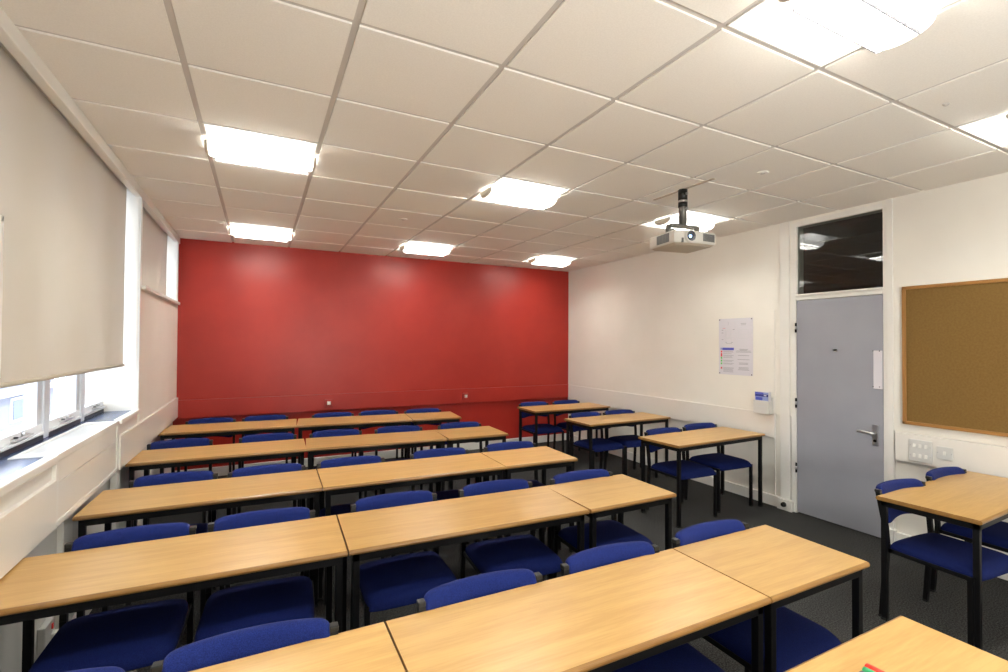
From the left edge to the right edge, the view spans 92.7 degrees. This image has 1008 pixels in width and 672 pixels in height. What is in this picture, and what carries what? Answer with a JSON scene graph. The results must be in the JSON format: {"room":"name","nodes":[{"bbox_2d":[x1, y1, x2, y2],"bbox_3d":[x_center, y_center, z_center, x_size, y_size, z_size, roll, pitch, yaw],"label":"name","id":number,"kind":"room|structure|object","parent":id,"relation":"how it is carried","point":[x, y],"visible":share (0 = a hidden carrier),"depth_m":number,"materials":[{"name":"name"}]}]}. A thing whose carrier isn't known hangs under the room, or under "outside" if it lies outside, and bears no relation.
{"room":"classroom","nodes":[
{"label":"classroom","id":0,"kind":"room"},
{"bbox_2d":[0,188,178,671],"bbox_3d":[-1.884,0.109,1.410,0.415,2.930,8.820,1,-1,-27],"label":"wall","id":1,"kind":"structure","parent":0,"point":[116,387],"depth_m":3.66,"materials":[{"name":"paint"}]},
{"bbox_2d":[36,616,54,654],"bbox_3d":[-2.081,1.359,2.188,0.035,0.110,0.117,1,-1,-27],"label":"wall socket","id":2,"kind":"object","parent":1,"relation":"attached to","point":[44,632],"visible":0.9,"depth_m":2.15,"materials":[{"name":"grey plastic"}]},
{"bbox_2d":[0,373,105,457],"bbox_3d":[-2.099,-0.309,1.802,0.096,1.725,4.205,1,-1,-27],"label":"window","id":3,"kind":"structure","parent":1,"relation":"in","point":[38,423],"depth_m":2.58,"materials":[{"name":"white"}]},
{"bbox_2d":[7,421,118,527],"bbox_3d":[-2.349,0.712,2.625,0.168,0.333,1.070,1,-1,-27],"label":"radiator cover","id":4,"kind":"object","parent":1,"relation":"attached to","point":[87,452],"visible":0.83,"depth_m":2.53,"materials":[{"name":"white"}]},
{"bbox_2d":[0,42,126,388],"bbox_3d":[-1.934,-0.474,1.828,0.036,1.359,3.900,1,-1,-27],"label":"roller blind","id":5,"kind":"object","parent":1,"relation":"attached to","point":[63,208],"visible":0.95,"depth_m":2.34,"materials":[{"name":"fabric"}]},
{"bbox_2d":[0,215,3,377],"bbox_3d":[-1.787,-0.151,1.585,0.010,0.615,0.540,1,-1,-27],"label":"frame","id":6,"kind":"object","parent":5,"relation":"hanging from","point":[1,216],"visible":1,"depth_m":1.82,"materials":[{"name":"white"}]},
{"bbox_2d":[0,409,140,529],"bbox_3d":[-1.987,1.008,1.826,0.248,0.943,4.075,1,-1,-27],"label":"windowsill","id":7,"kind":"structure","parent":1,"relation":"attached to","point":[14,473],"depth_m":2.10,"materials":[{"name":"white"}]},
{"bbox_2d":[0,398,177,578],"bbox_3d":[-1.707,0.711,1.474,0.063,0.310,8.786,1,-1,-27],"label":"trim","id":8,"kind":"structure","parent":1,"relation":"attached to","point":[27,512],"depth_m":2.01,"materials":[{"name":"white laminate"}]},
{"bbox_2d":[0,7,179,243],"bbox_3d":[-1.696,-1.120,1.508,0.046,0.068,8.800,1,-1,-27],"label":"trim","id":9,"kind":"structure","parent":1,"relation":"attached to","point":[11,37],"depth_m":2.27,"materials":[{"name":"white"}]},
{"bbox_2d":[55,439,153,628],"bbox_3d":[-1.725,1.220,1.466,0.035,0.710,8.800,1,-1,-27],"label":"baseboard","id":10,"kind":"structure","parent":1,"relation":"attached to","point":[64,530],"depth_m":2.38,"materials":[{"name":"white paint"}]},
{"bbox_2d":[142,207,167,294],"bbox_3d":[-3.266,-0.757,4.464,0.036,0.732,1.540,1,-1,-27],"label":"roller blind","id":11,"kind":"object","parent":1,"relation":"attached to","point":[154,241],"visible":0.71,"depth_m":4.53,"materials":[{"name":"fabric"}]},
{"bbox_2d":[136,195,179,408],"bbox_3d":[-3.298,-0.260,4.470,0.250,1.660,1.890,1,-1,-27],"label":"trim","id":12,"kind":"structure","parent":1,"relation":"attached to","point":[141,287],"depth_m":3.68,"materials":[{"name":"white"}]},
{"bbox_2d":[173,238,568,470],"bbox_3d":[-1.361,0.187,6.667,5.800,2.930,0.172,1,-1,-27],"label":"wall","id":13,"kind":"structure","parent":0,"point":[263,329],"depth_m":6.32,"materials":[{"name":"red paint"}]},
{"bbox_2d":[325,399,332,406],"bbox_3d":[-2.223,0.849,6.103,0.090,0.090,0.041,1,-1,-27],"label":"wall socket","id":14,"kind":"object","parent":13,"relation":"attached to","point":[328,402],"visible":1,"depth_m":6.09,"materials":[{"name":"white plastic"}]},
{"bbox_2d":[175,433,565,475],"bbox_3d":[-1.337,1.599,6.600,5.355,0.105,0.024,1,-1,-27],"label":"baseboard","id":15,"kind":"structure","parent":13,"relation":"attached to","point":[221,470],"depth_m":6.45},
{"bbox_2d":[0,0,1007,271],"bbox_3d":[0.686,-1.274,2.661,5.800,0.300,9.100,1,-1,-27],"label":"ceiling","id":16,"kind":"structure","parent":0,"point":[412,109],"depth_m":2.42,"materials":[{"name":"tile"}]},
{"bbox_2d":[203,122,317,173],"bbox_3d":[-1.485,-1.144,2.963,0.606,0.170,0.580,1,-1,-27],"label":"ceiling light","id":17,"kind":"object","parent":16,"relation":"attached to","point":[223,143],"visible":0.85,"depth_m":2.94,"materials":[{"name":"beige plastic"}]},
{"bbox_2d":[229,222,292,241],"bbox_3d":[-2.570,-1.119,5.104,0.606,0.170,0.580,1,-1,-27],"label":"ceiling light","id":18,"kind":"object","parent":16,"relation":"attached to","point":[240,230],"visible":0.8,"depth_m":5.10,"materials":[{"name":"beige plastic"}]},
{"bbox_2d":[396,240,455,255],"bbox_3d":[-0.964,-1.099,5.917,0.606,0.170,0.580,1,-1,-27],"label":"ceiling light","id":19,"kind":"object","parent":16,"relation":"attached to","point":[415,247],"visible":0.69,"depth_m":5.92,"materials":[{"name":"beige plastic"}]},
{"bbox_2d":[471,176,570,209],"bbox_3d":[0.120,-1.123,3.776,0.606,0.170,0.580,1,-1,-27],"label":"ceiling light","id":20,"kind":"object","parent":16,"relation":"attached to","point":[506,190],"visible":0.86,"depth_m":3.77,"materials":[{"name":"beige plastic"}]},
{"bbox_2d":[522,254,578,266],"bbox_3d":[0.642,-1.078,6.730,0.606,0.170,0.580,1,-1,-27],"label":"ceiling light","id":21,"kind":"object","parent":16,"relation":"attached to","point":[547,260],"visible":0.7,"depth_m":6.71,"materials":[{"name":"beige plastic"}]},
{"bbox_2d":[654,178,713,231],"bbox_3d":[1.338,-0.937,3.632,0.543,0.340,0.272,0,-1,40],"label":"mount","id":22,"kind":"object","parent":16,"relation":"attached to","point":[682,193],"visible":0.84,"depth_m":3.60,"materials":[{"name":"black"}]},
{"bbox_2d":[650,228,714,252],"bbox_3d":[1.345,-0.728,3.606,0.362,0.148,0.330,1,-1,-18],"label":"projector","id":23,"kind":"object","parent":22,"relation":"hanging from","point":[678,241],"visible":1,"depth_m":3.51,"materials":[{"name":"grey plastic"}]},
{"bbox_2d":[657,233,668,244],"bbox_3d":[1.177,-0.715,3.554,0.010,0.065,0.146,1,-1,-18],"label":"vent","id":24,"kind":"object","parent":23,"relation":"attached to","point":[662,239],"depth_m":3.54,"materials":[{"name":"grey plastic"}]},
{"bbox_2d":[703,234,714,242],"bbox_3d":[1.491,-0.714,3.517,0.112,0.055,0.037,1,-1,-18],"label":"vent","id":25,"kind":"object","parent":23,"relation":"attached to","point":[707,238],"depth_m":3.51,"materials":[{"name":"grey plastic"}]},
{"bbox_2d":[640,210,731,231],"bbox_3d":[1.726,-1.103,4.589,0.606,0.170,0.580,1,-1,-27],"label":"ceiling light","id":26,"kind":"object","parent":16,"relation":"attached to","point":[705,221],"visible":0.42,"depth_m":4.60,"materials":[{"name":"beige plastic"}]},
{"bbox_2d":[726,0,957,67],"bbox_3d":[1.205,-1.148,1.635,0.606,0.170,0.580,1,-1,-27],"label":"ceiling light","id":27,"kind":"object","parent":16,"relation":"attached to","point":[819,33],"visible":0.98,"depth_m":1.71,"materials":[{"name":"beige plastic"}]},
{"bbox_2d":[956,110,1007,147],"bbox_3d":[2.811,-1.127,2.449,0.606,0.170,0.580,1,-1,-27],"label":"ceiling light","id":28,"kind":"object","parent":16,"relation":"attached to","point":[993,129],"visible":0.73,"depth_m":2.66,"materials":[{"name":"beige plastic"}]},
{"bbox_2d":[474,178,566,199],"bbox_3d":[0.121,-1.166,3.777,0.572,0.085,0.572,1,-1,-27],"label":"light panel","id":29,"kind":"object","parent":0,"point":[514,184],"depth_m":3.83,"materials":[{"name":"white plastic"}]},
{"bbox_2d":[89,440,1007,671],"bbox_3d":[0.670,1.655,2.619,5.800,0.100,9.100,1,-1,-27],"label":"floor","id":30,"kind":"structure","parent":0,"point":[945,612],"depth_m":3.24,"materials":[{"name":"carpet"}]},
{"bbox_2d":[66,666,136,671],"bbox_3d":[-1.059,1.200,0.936,0.462,0.744,0.508,1,-1,-25],"label":"chair","id":31,"kind":"object","parent":30,"relation":"on","point":[107,668],"visible":1,"depth_m":1.20,"materials":[{"name":"blue fabric"}]},
{"bbox_2d":[28,522,196,671],"bbox_3d":[-1.523,1.211,1.905,0.462,0.744,0.508,1,-1,-26],"label":"chair","id":32,"kind":"object","parent":30,"relation":"on","point":[134,637],"visible":0.65,"depth_m":1.85,"materials":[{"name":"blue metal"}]},
{"bbox_2d":[102,471,217,617],"bbox_3d":[-1.955,1.221,2.785,0.462,0.744,0.508,1,-1,-24],"label":"chair","id":33,"kind":"object","parent":30,"relation":"on","point":[186,476],"visible":0.28,"depth_m":2.95,"materials":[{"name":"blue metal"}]},
{"bbox_2d":[134,438,212,525],"bbox_3d":[-2.604,1.232,3.819,0.462,0.744,0.508,1,-1,-26],"label":"chair","id":34,"kind":"object","parent":30,"relation":"on","point":[187,442],"visible":0.2,"depth_m":4.00,"materials":[{"name":"blue fabric"}]},
{"bbox_2d":[0,515,347,671],"bbox_3d":[-1.281,1.235,1.943,1.181,0.700,0.474,1,-1,-25],"label":"desk","id":35,"kind":"object","parent":30,"relation":"on","point":[36,587],"visible":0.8,"depth_m":1.87,"materials":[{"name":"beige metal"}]},
{"bbox_2d":[72,469,321,617],"bbox_3d":[-1.696,1.245,2.806,1.147,0.700,0.482,1,-1,-26],"label":"desk","id":36,"kind":"object","parent":30,"relation":"on","point":[109,507],"visible":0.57,"depth_m":2.72,"materials":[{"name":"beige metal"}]},
{"bbox_2d":[177,417,235,471],"bbox_3d":[-3.031,1.246,4.926,0.462,0.744,0.508,1,-1,-25],"label":"chair","id":37,"kind":"object","parent":30,"relation":"on","point":[222,419],"visible":0.16,"depth_m":5.12,"materials":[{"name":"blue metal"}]},
{"bbox_2d":[125,439,306,526],"bbox_3d":[-2.224,1.257,3.831,1.178,0.700,0.485,1,-1,-25],"label":"desk","id":38,"kind":"object","parent":30,"relation":"on","point":[145,460],"visible":0.62,"depth_m":3.73,"materials":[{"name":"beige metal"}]},
{"bbox_2d":[158,419,296,473],"bbox_3d":[-2.778,1.270,4.933,1.186,0.700,0.515,1,-1,-23],"label":"desk","id":39,"kind":"object","parent":30,"relation":"on","point":[284,425],"visible":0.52,"depth_m":4.82,"materials":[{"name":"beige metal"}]},
{"bbox_2d":[151,618,338,671],"bbox_3d":[-0.624,1.205,1.156,0.462,0.744,0.508,1,-1,-24],"label":"chair","id":40,"kind":"object","parent":30,"relation":"on","point":[233,645],"visible":0.7,"depth_m":1.35,"materials":[{"name":"blue fabric"}]},
{"bbox_2d":[192,507,315,642],"bbox_3d":[-1.076,1.216,2.121,0.462,0.744,0.508,1,-1,-23],"label":"chair","id":41,"kind":"object","parent":30,"relation":"on","point":[230,609],"visible":0.54,"depth_m":2.09,"materials":[{"name":"blue fabric"}]},
{"bbox_2d":[220,463,307,589],"bbox_3d":[-1.473,1.227,2.984,0.462,0.744,0.508,1,-1,-25],"label":"chair","id":42,"kind":"object","parent":30,"relation":"on","point":[285,467],"visible":0.18,"depth_m":3.17,"materials":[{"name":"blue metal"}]},
{"bbox_2d":[241,415,287,467],"bbox_3d":[-2.563,1.252,5.146,0.462,0.744,0.508,1,-1,-24],"label":"chair","id":43,"kind":"object","parent":30,"relation":"on","point":[259,417],"visible":0.23,"depth_m":5.32,"materials":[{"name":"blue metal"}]},
{"bbox_2d":[233,433,296,513],"bbox_3d":[-2.009,1.239,4.074,0.462,0.744,0.508,1,-1,-24],"label":"chair","id":44,"kind":"object","parent":30,"relation":"on","point":[268,436],"visible":0.19,"depth_m":4.25,"materials":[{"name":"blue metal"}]},
{"bbox_2d":[189,622,405,671],"bbox_3d":[-0.807,1.224,1.018,1.194,0.700,0.452,1,-1,-27],"label":"desk","id":45,"kind":"object","parent":30,"relation":"on","point":[371,648],"visible":1,"depth_m":1.32,"materials":[{"name":"brown wood"}]},
{"bbox_2d":[312,412,356,467],"bbox_3d":[-1.910,1.259,5.387,0.462,0.744,0.508,1,-1,-22],"label":"chair","id":46,"kind":"object","parent":30,"relation":"on","point":[328,414],"visible":0.2,"depth_m":5.57,"materials":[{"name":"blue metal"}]},
{"bbox_2d":[310,429,366,498],"bbox_3d":[-1.484,1.245,4.279,0.462,0.744,0.508,1,-1,-23],"label":"chair","id":47,"kind":"object","parent":30,"relation":"on","point":[338,432],"visible":0.2,"depth_m":4.48,"materials":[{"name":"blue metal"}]},
{"bbox_2d":[296,414,412,457],"bbox_3d":[-1.670,1.282,5.384,1.191,0.700,0.515,1,-1,-21],"label":"desk","id":48,"kind":"object","parent":30,"relation":"on","point":[304,424],"visible":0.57,"depth_m":5.28,"materials":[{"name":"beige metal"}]},
{"bbox_2d":[317,456,394,600],"bbox_3d":[-1.003,1.233,3.217,0.462,0.744,0.508,1,-1,-23],"label":"chair","id":49,"kind":"object","parent":30,"relation":"on","point":[336,510],"visible":0.27,"depth_m":3.33,"materials":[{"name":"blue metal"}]},
{"bbox_2d":[306,430,446,508],"bbox_3d":[-1.145,1.270,4.310,1.174,0.700,0.485,1,-1,-23],"label":"desk","id":50,"kind":"object","parent":30,"relation":"on","point":[382,441],"visible":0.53,"depth_m":4.21,"materials":[{"name":"beige wood"}]},
{"bbox_2d":[359,410,402,458],"bbox_3d":[-1.437,1.264,5.584,0.462,0.744,0.508,1,-1,-21],"label":"chair","id":51,"kind":"object","parent":30,"relation":"on","point":[371,412],"visible":0.17,"depth_m":5.77,"materials":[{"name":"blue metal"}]},
{"bbox_2d":[374,425,431,495],"bbox_3d":[-0.954,1.251,4.502,0.462,0.744,0.508,1,-1,-22],"label":"chair","id":52,"kind":"object","parent":30,"relation":"on","point":[404,428],"visible":0.28,"depth_m":4.67,"materials":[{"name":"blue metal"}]},
{"bbox_2d":[350,490,456,629],"bbox_3d":[-0.501,1.224,2.400,0.462,0.744,0.508,1,-1,-26],"label":"chair","id":53,"kind":"object","parent":30,"relation":"on","point":[396,581],"visible":0.52,"depth_m":2.32,"materials":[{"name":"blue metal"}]},
{"bbox_2d":[317,453,505,604],"bbox_3d":[-0.633,1.258,3.313,1.199,0.700,0.482,1,-1,-25],"label":"desk","id":54,"kind":"object","parent":30,"relation":"on","point":[393,474],"visible":0.67,"depth_m":3.22,"materials":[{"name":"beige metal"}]},
{"bbox_2d":[404,408,448,457],"bbox_3d":[-0.928,1.270,5.756,0.462,0.744,0.508,1,-1,-23],"label":"chair","id":55,"kind":"object","parent":30,"relation":"on","point":[421,410],"visible":0.16,"depth_m":5.93,"materials":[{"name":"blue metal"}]},
{"bbox_2d":[406,411,461,451],"bbox_3d":[-0.848,1.291,5.705,0.559,0.700,0.515,1,-1,-22],"label":"desk","id":56,"kind":"object","parent":30,"relation":"on","point":[429,417],"visible":0.56,"depth_m":5.55,"materials":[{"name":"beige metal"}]},
{"bbox_2d":[409,447,487,552],"bbox_3d":[-0.414,1.240,3.502,0.462,0.744,0.508,1,-1,-24],"label":"chair","id":57,"kind":"object","parent":30,"relation":"on","point":[448,494],"visible":0.25,"depth_m":3.65,"materials":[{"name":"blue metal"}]},
{"bbox_2d":[337,486,589,631],"bbox_3d":[-0.200,1.248,2.446,1.194,0.700,0.474,1,-1,-25],"label":"desk","id":58,"kind":"object","parent":30,"relation":"on","point":[369,534],"visible":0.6,"depth_m":2.36,"materials":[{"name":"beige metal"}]},
{"bbox_2d":[438,422,494,490],"bbox_3d":[-0.382,1.258,4.743,0.462,0.744,0.508,1,-1,-22],"label":"chair","id":59,"kind":"object","parent":30,"relation":"on","point":[452,425],"visible":0.17,"depth_m":4.93,"materials":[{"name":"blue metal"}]},
{"bbox_2d":[435,426,508,491],"bbox_3d":[-0.329,1.279,4.666,0.594,0.700,0.485,1,-1,-25],"label":"desk","id":60,"kind":"object","parent":30,"relation":"on","point":[482,433],"visible":0.46,"depth_m":4.57,"materials":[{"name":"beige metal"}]},
{"bbox_2d":[416,569,541,612],"bbox_3d":[0.009,1.213,1.475,0.462,0.744,0.508,1,-1,-25],"label":"chair","id":61,"kind":"object","parent":30,"relation":"on","point":[480,585],"visible":0.39,"depth_m":1.66,"materials":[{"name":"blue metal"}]},
{"bbox_2d":[458,479,562,578],"bbox_3d":[0.030,1.230,2.639,0.462,0.744,0.508,1,-1,-23],"label":"chair","id":62,"kind":"object","parent":30,"relation":"on","point":[526,551],"visible":0.55,"depth_m":2.59,"materials":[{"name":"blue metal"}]},
{"bbox_2d":[484,441,560,550],"bbox_3d":[0.129,1.247,3.763,0.462,0.744,0.508,1,-1,-23],"label":"chair","id":63,"kind":"object","parent":30,"relation":"on","point":[515,444],"visible":0.27,"depth_m":3.94,"materials":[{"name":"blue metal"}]},
{"bbox_2d":[481,446,577,551],"bbox_3d":[0.181,1.268,3.697,0.593,0.700,0.482,1,-1,-25],"label":"desk","id":64,"kind":"object","parent":30,"relation":"on","point":[542,458],"visible":0.46,"depth_m":3.60,"materials":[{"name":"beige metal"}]},
{"bbox_2d":[519,401,563,452],"bbox_3d":[0.495,1.288,6.510,0.462,0.744,0.508,1,-1,-25],"label":"chair","id":65,"kind":"object","parent":30,"relation":"on","point":[548,428],"visible":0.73,"depth_m":6.43,"materials":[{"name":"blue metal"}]},
{"bbox_2d":[517,402,609,456],"bbox_3d":[0.819,1.313,6.558,1.194,0.700,0.490,1,-1,-27],"label":"desk","id":66,"kind":"object","parent":30,"relation":"on","point":[574,407],"visible":0.64,"depth_m":6.45,"materials":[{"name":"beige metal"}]},
{"bbox_2d":[552,400,597,456],"bbox_3d":[0.984,1.294,6.733,0.462,0.744,0.508,1,-1,-28],"label":"chair","id":67,"kind":"object","parent":30,"relation":"on","point":[562,425],"visible":0.33,"depth_m":6.77,"materials":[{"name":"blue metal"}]},
{"bbox_2d":[385,549,771,671],"bbox_3d":[0.268,1.238,1.560,1.206,0.700,0.452,1,-1,-27],"label":"desk","id":68,"kind":"object","parent":30,"relation":"on","point":[611,617],"visible":0.98,"depth_m":1.51,"materials":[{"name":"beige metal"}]},
{"bbox_2d":[569,412,624,474],"bbox_3d":[1.052,1.277,5.514,0.462,0.744,0.508,1,-1,-28],"label":"chair","id":69,"kind":"object","parent":30,"relation":"on","point":[601,444],"visible":0.69,"depth_m":5.45,"materials":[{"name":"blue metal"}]},
{"bbox_2d":[549,469,652,578],"bbox_3d":[0.575,1.236,2.875,0.462,0.744,0.508,1,-1,-24],"label":"chair","id":70,"kind":"object","parent":30,"relation":"on","point":[612,531],"visible":0.48,"depth_m":2.88,"materials":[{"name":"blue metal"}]},
{"bbox_2d":[546,474,676,579],"bbox_3d":[0.615,1.258,2.840,0.608,0.700,0.474,1,-1,-27],"label":"desk","id":71,"kind":"object","parent":30,"relation":"on","point":[619,494],"visible":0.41,"depth_m":2.77,"materials":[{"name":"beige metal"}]},
{"bbox_2d":[564,412,670,476],"bbox_3d":[1.326,1.302,5.589,1.194,0.700,0.475,1,-1,-28],"label":"desk","id":72,"kind":"object","parent":30,"relation":"on","point":[639,418],"visible":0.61,"depth_m":5.49,"materials":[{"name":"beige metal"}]},
{"bbox_2d":[603,409,657,477],"bbox_3d":[1.491,1.283,5.733,0.462,0.744,0.508,1,-1,-23],"label":"chair","id":73,"kind":"object","parent":30,"relation":"on","point":[629,441],"visible":0.51,"depth_m":5.75,"materials":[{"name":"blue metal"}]},
{"bbox_2d":[560,541,724,671],"bbox_3d":[0.507,1.220,1.728,0.462,0.744,0.508,1,-1,-24],"label":"chair","id":74,"kind":"object","parent":30,"relation":"on","point":[682,658],"visible":0.34,"depth_m":1.81,"materials":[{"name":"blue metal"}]},
{"bbox_2d":[644,427,717,516],"bbox_3d":[1.624,1.265,4.468,0.462,0.744,0.508,1,-1,-25],"label":"chair","id":75,"kind":"object","parent":30,"relation":"on","point":[689,470],"visible":0.77,"depth_m":4.39,"materials":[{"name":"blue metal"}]},
{"bbox_2d":[638,426,764,527],"bbox_3d":[1.883,1.290,4.555,1.194,0.700,0.475,1,-1,-29],"label":"desk","id":76,"kind":"object","parent":30,"relation":"on","point":[689,440],"visible":0.99,"depth_m":4.45,"materials":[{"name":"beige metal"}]},
{"bbox_2d":[682,423,752,512],"bbox_3d":[2.098,1.272,4.764,0.462,0.744,0.508,1,-1,-25],"label":"chair","id":77,"kind":"object","parent":30,"relation":"on","point":[718,461],"visible":0.74,"depth_m":4.64,"materials":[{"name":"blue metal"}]},
{"bbox_2d":[671,519,844,671],"bbox_3d":[1.019,1.226,1.984,0.462,0.744,0.508,1,-1,-26],"label":"chair","id":78,"kind":"object","parent":30,"relation":"on","point":[799,639],"visible":0.34,"depth_m":1.86,"materials":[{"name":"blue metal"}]},
{"bbox_2d":[672,525,869,671],"bbox_3d":[1.080,1.248,1.970,0.605,0.700,0.452,1,-1,-27],"label":"desk","id":79,"kind":"object","parent":30,"relation":"on","point":[786,568],"visible":0.75,"depth_m":1.90,"materials":[{"name":"brown wood"}]},
{"bbox_2d":[785,616,1007,671],"bbox_3d":[0.837,1.234,1.063,1.194,0.700,0.462,1,-1,-27],"label":"desk","id":80,"kind":"object","parent":30,"relation":"on","point":[900,644],"visible":1,"depth_m":1.34,"materials":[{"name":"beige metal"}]},
{"bbox_2d":[864,663,884,671],"bbox_3d":[0.994,0.877,1.224,0.019,0.019,0.129,1,-1,-29],"label":"marker pen","id":81,"kind":"object","parent":80,"relation":"on","point":[867,665],"visible":0.8,"depth_m":1.26,"materials":[{"name":"red plastic"}]},
{"bbox_2d":[874,478,1007,646],"bbox_3d":[2.453,1.244,2.696,0.462,0.744,0.508,1,-1,-23],"label":"chair","id":82,"kind":"object","parent":30,"relation":"on","point":[953,556],"visible":0.7,"depth_m":2.61,"materials":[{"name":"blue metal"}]},
{"bbox_2d":[875,471,1007,649],"bbox_3d":[2.764,1.270,2.842,1.194,0.700,0.455,1,-1,-29],"label":"desk","id":83,"kind":"object","parent":30,"relation":"on","point":[975,501],"visible":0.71,"depth_m":2.69,"materials":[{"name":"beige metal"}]},
{"bbox_2d":[925,467,1007,591],"bbox_3d":[3.002,1.252,2.991,0.462,0.744,0.508,1,-1,-25],"label":"chair","id":84,"kind":"object","parent":30,"relation":"on","point":[995,536],"visible":0.36,"depth_m":2.97,"materials":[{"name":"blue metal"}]},
{"bbox_2d":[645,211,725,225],"bbox_3d":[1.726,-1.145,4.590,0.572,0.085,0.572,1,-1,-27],"label":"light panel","id":85,"kind":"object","parent":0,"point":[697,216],"depth_m":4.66,"materials":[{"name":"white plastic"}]},
{"bbox_2d":[568,172,1007,554],"bbox_3d":[3.096,0.172,3.932,0.150,2.930,8.820,1,-1,-27],"label":"wall","id":86,"kind":"structure","parent":0,"point":[646,324],"depth_m":5.14,"materials":[{"name":"paint"}]},
{"bbox_2d":[568,385,774,437],"bbox_3d":[1.841,0.887,6.231,0.034,0.233,3.501,1,-1,-27],"label":"trim","id":87,"kind":"structure","parent":86,"relation":"attached to","point":[742,419],"depth_m":5.68,"materials":[{"name":"white laminate"}]},
{"bbox_2d":[574,435,793,511],"bbox_3d":[1.864,1.613,6.139,0.060,0.100,3.700,1,-1,-27],"label":"baseboard","id":88,"kind":"structure","parent":86,"relation":"attached to","point":[768,498],"depth_m":5.00,"materials":[{"name":"white"}]},
{"bbox_2d":[719,317,752,375],"bbox_3d":[2.436,0.112,5.064,0.006,0.597,0.405,1,-1,-27],"label":"notice","id":89,"kind":"object","parent":86,"relation":"attached to","point":[735,334],"visible":1,"depth_m":5.05,"materials":[{"name":"white paper"}]},
{"bbox_2d":[753,397,772,413],"bbox_3d":[2.556,0.681,4.743,0.066,0.160,0.166,1,-1,-27],"label":"holder","id":90,"kind":"object","parent":86,"relation":"attached to","point":[759,406],"visible":0.94,"depth_m":4.71,"materials":[{"name":"grey plastic"}]},
{"bbox_2d":[755,391,770,400],"bbox_3d":[2.550,0.653,4.741,0.037,0.207,0.148,1,-1,-27],"label":"stack","id":91,"kind":"object","parent":90,"relation":"in","point":[759,395],"visible":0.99,"depth_m":4.72,"materials":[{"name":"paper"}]},
{"bbox_2d":[774,310,775,495],"bbox_3d":[2.634,0.646,4.673,0.013,1.800,0.004,1,-1,-27],"label":"trim","id":92,"kind":"structure","parent":86,"relation":"attached to","point":[774,310],"depth_m":4.67,"materials":[{"name":"white"}]},
{"bbox_2d":[780,222,791,499],"bbox_3d":[2.685,0.230,4.584,0.032,2.630,0.095,1,-1,-27],"label":"trim","id":93,"kind":"structure","parent":86,"relation":"attached to","point":[785,412],"depth_m":4.57,"materials":[{"name":"white"}]},
{"bbox_2d":[791,203,886,512],"bbox_3d":[2.929,0.285,4.202,0.140,2.710,0.785,1,-1,-27],"label":"door frame","id":94,"kind":"structure","parent":86,"relation":"attached to","point":[795,296],"depth_m":4.37,"materials":[{"name":"white"}]},
{"bbox_2d":[795,294,883,537],"bbox_3d":[2.876,0.648,4.173,0.100,1.960,0.710,1,-1,-27],"label":"door","id":95,"kind":"structure","parent":86,"relation":"in","point":[839,402],"depth_m":4.14,"materials":[{"name":"paint"}]},
{"bbox_2d":[798,209,882,293],"bbox_3d":[2.919,-0.707,4.203,0.001,0.645,0.705,1,-1,-27],"label":"window","id":96,"kind":"structure","parent":86,"relation":"in","point":[846,253],"depth_m":4.17,"materials":[{"name":"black glass"}]},
{"bbox_2d":[886,198,895,528],"bbox_3d":[3.074,0.213,3.822,0.028,2.615,0.045,1,-1,-27],"label":"trim","id":97,"kind":"structure","parent":86,"relation":"attached to","point":[889,202],"depth_m":3.81,"materials":[{"name":"white"}]},
{"bbox_2d":[909,439,932,463],"bbox_3d":[3.129,0.866,3.615,0.017,0.165,0.145,1,-1,-27],"label":"light switch","id":98,"kind":"object","parent":86,"relation":"attached to","point":[919,450],"visible":1,"depth_m":3.61,"materials":[{"name":"grey plastic"}]},
{"bbox_2d":[937,446,952,460],"bbox_3d":[3.194,0.852,3.486,0.017,0.092,0.095,1,-1,-27],"label":"light switch","id":99,"kind":"object","parent":86,"relation":"attached to","point":[945,453],"visible":1,"depth_m":3.48,"materials":[{"name":"grey plastic"}]},
{"bbox_2d":[889,528,1007,580],"bbox_3d":[4.028,1.556,1.880,0.050,0.115,4.345,1,-1,-27],"label":"baseboard","id":100,"kind":"structure","parent":86,"relation":"attached to","point":[894,535],"depth_m":3.75,"materials":[{"name":"white"}]},
{"bbox_2d":[895,431,1007,477],"bbox_3d":[4.049,0.838,1.865,0.042,0.220,4.285,1,-1,-27],"label":"trim","id":101,"kind":"structure","parent":86,"relation":"attached to","point":[988,459],"depth_m":3.39,"materials":[{"name":"white laminate"}]},
{"bbox_2d":[902,278,1007,436],"bbox_3d":[3.461,0.140,3.019,0.024,1.062,1.610,1,-1,-27],"label":"cork board","id":102,"kind":"object","parent":86,"relation":"attached to","point":[955,334],"visible":1,"depth_m":3.44,"materials":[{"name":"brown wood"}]},
{"label":"outside","id":103,"kind":"structure","parent":0,"visible":0},
{"bbox_3d":[-20.770,5.589,6.228,28.700,0.100,50.000,1,-1,-27],"label":"ground","id":104,"kind":"structure","parent":103,"visible":0},
{"bbox_2d":[0,379,65,433],"bbox_3d":[-14.143,3.092,7.373,1.500,5.000,36.000,1,-1,-27],"label":"neighbouring building","id":105,"kind":"structure","parent":104,"relation":"on","point":[11,398],"depth_m":19.56,"materials":[{"name":"grey"}]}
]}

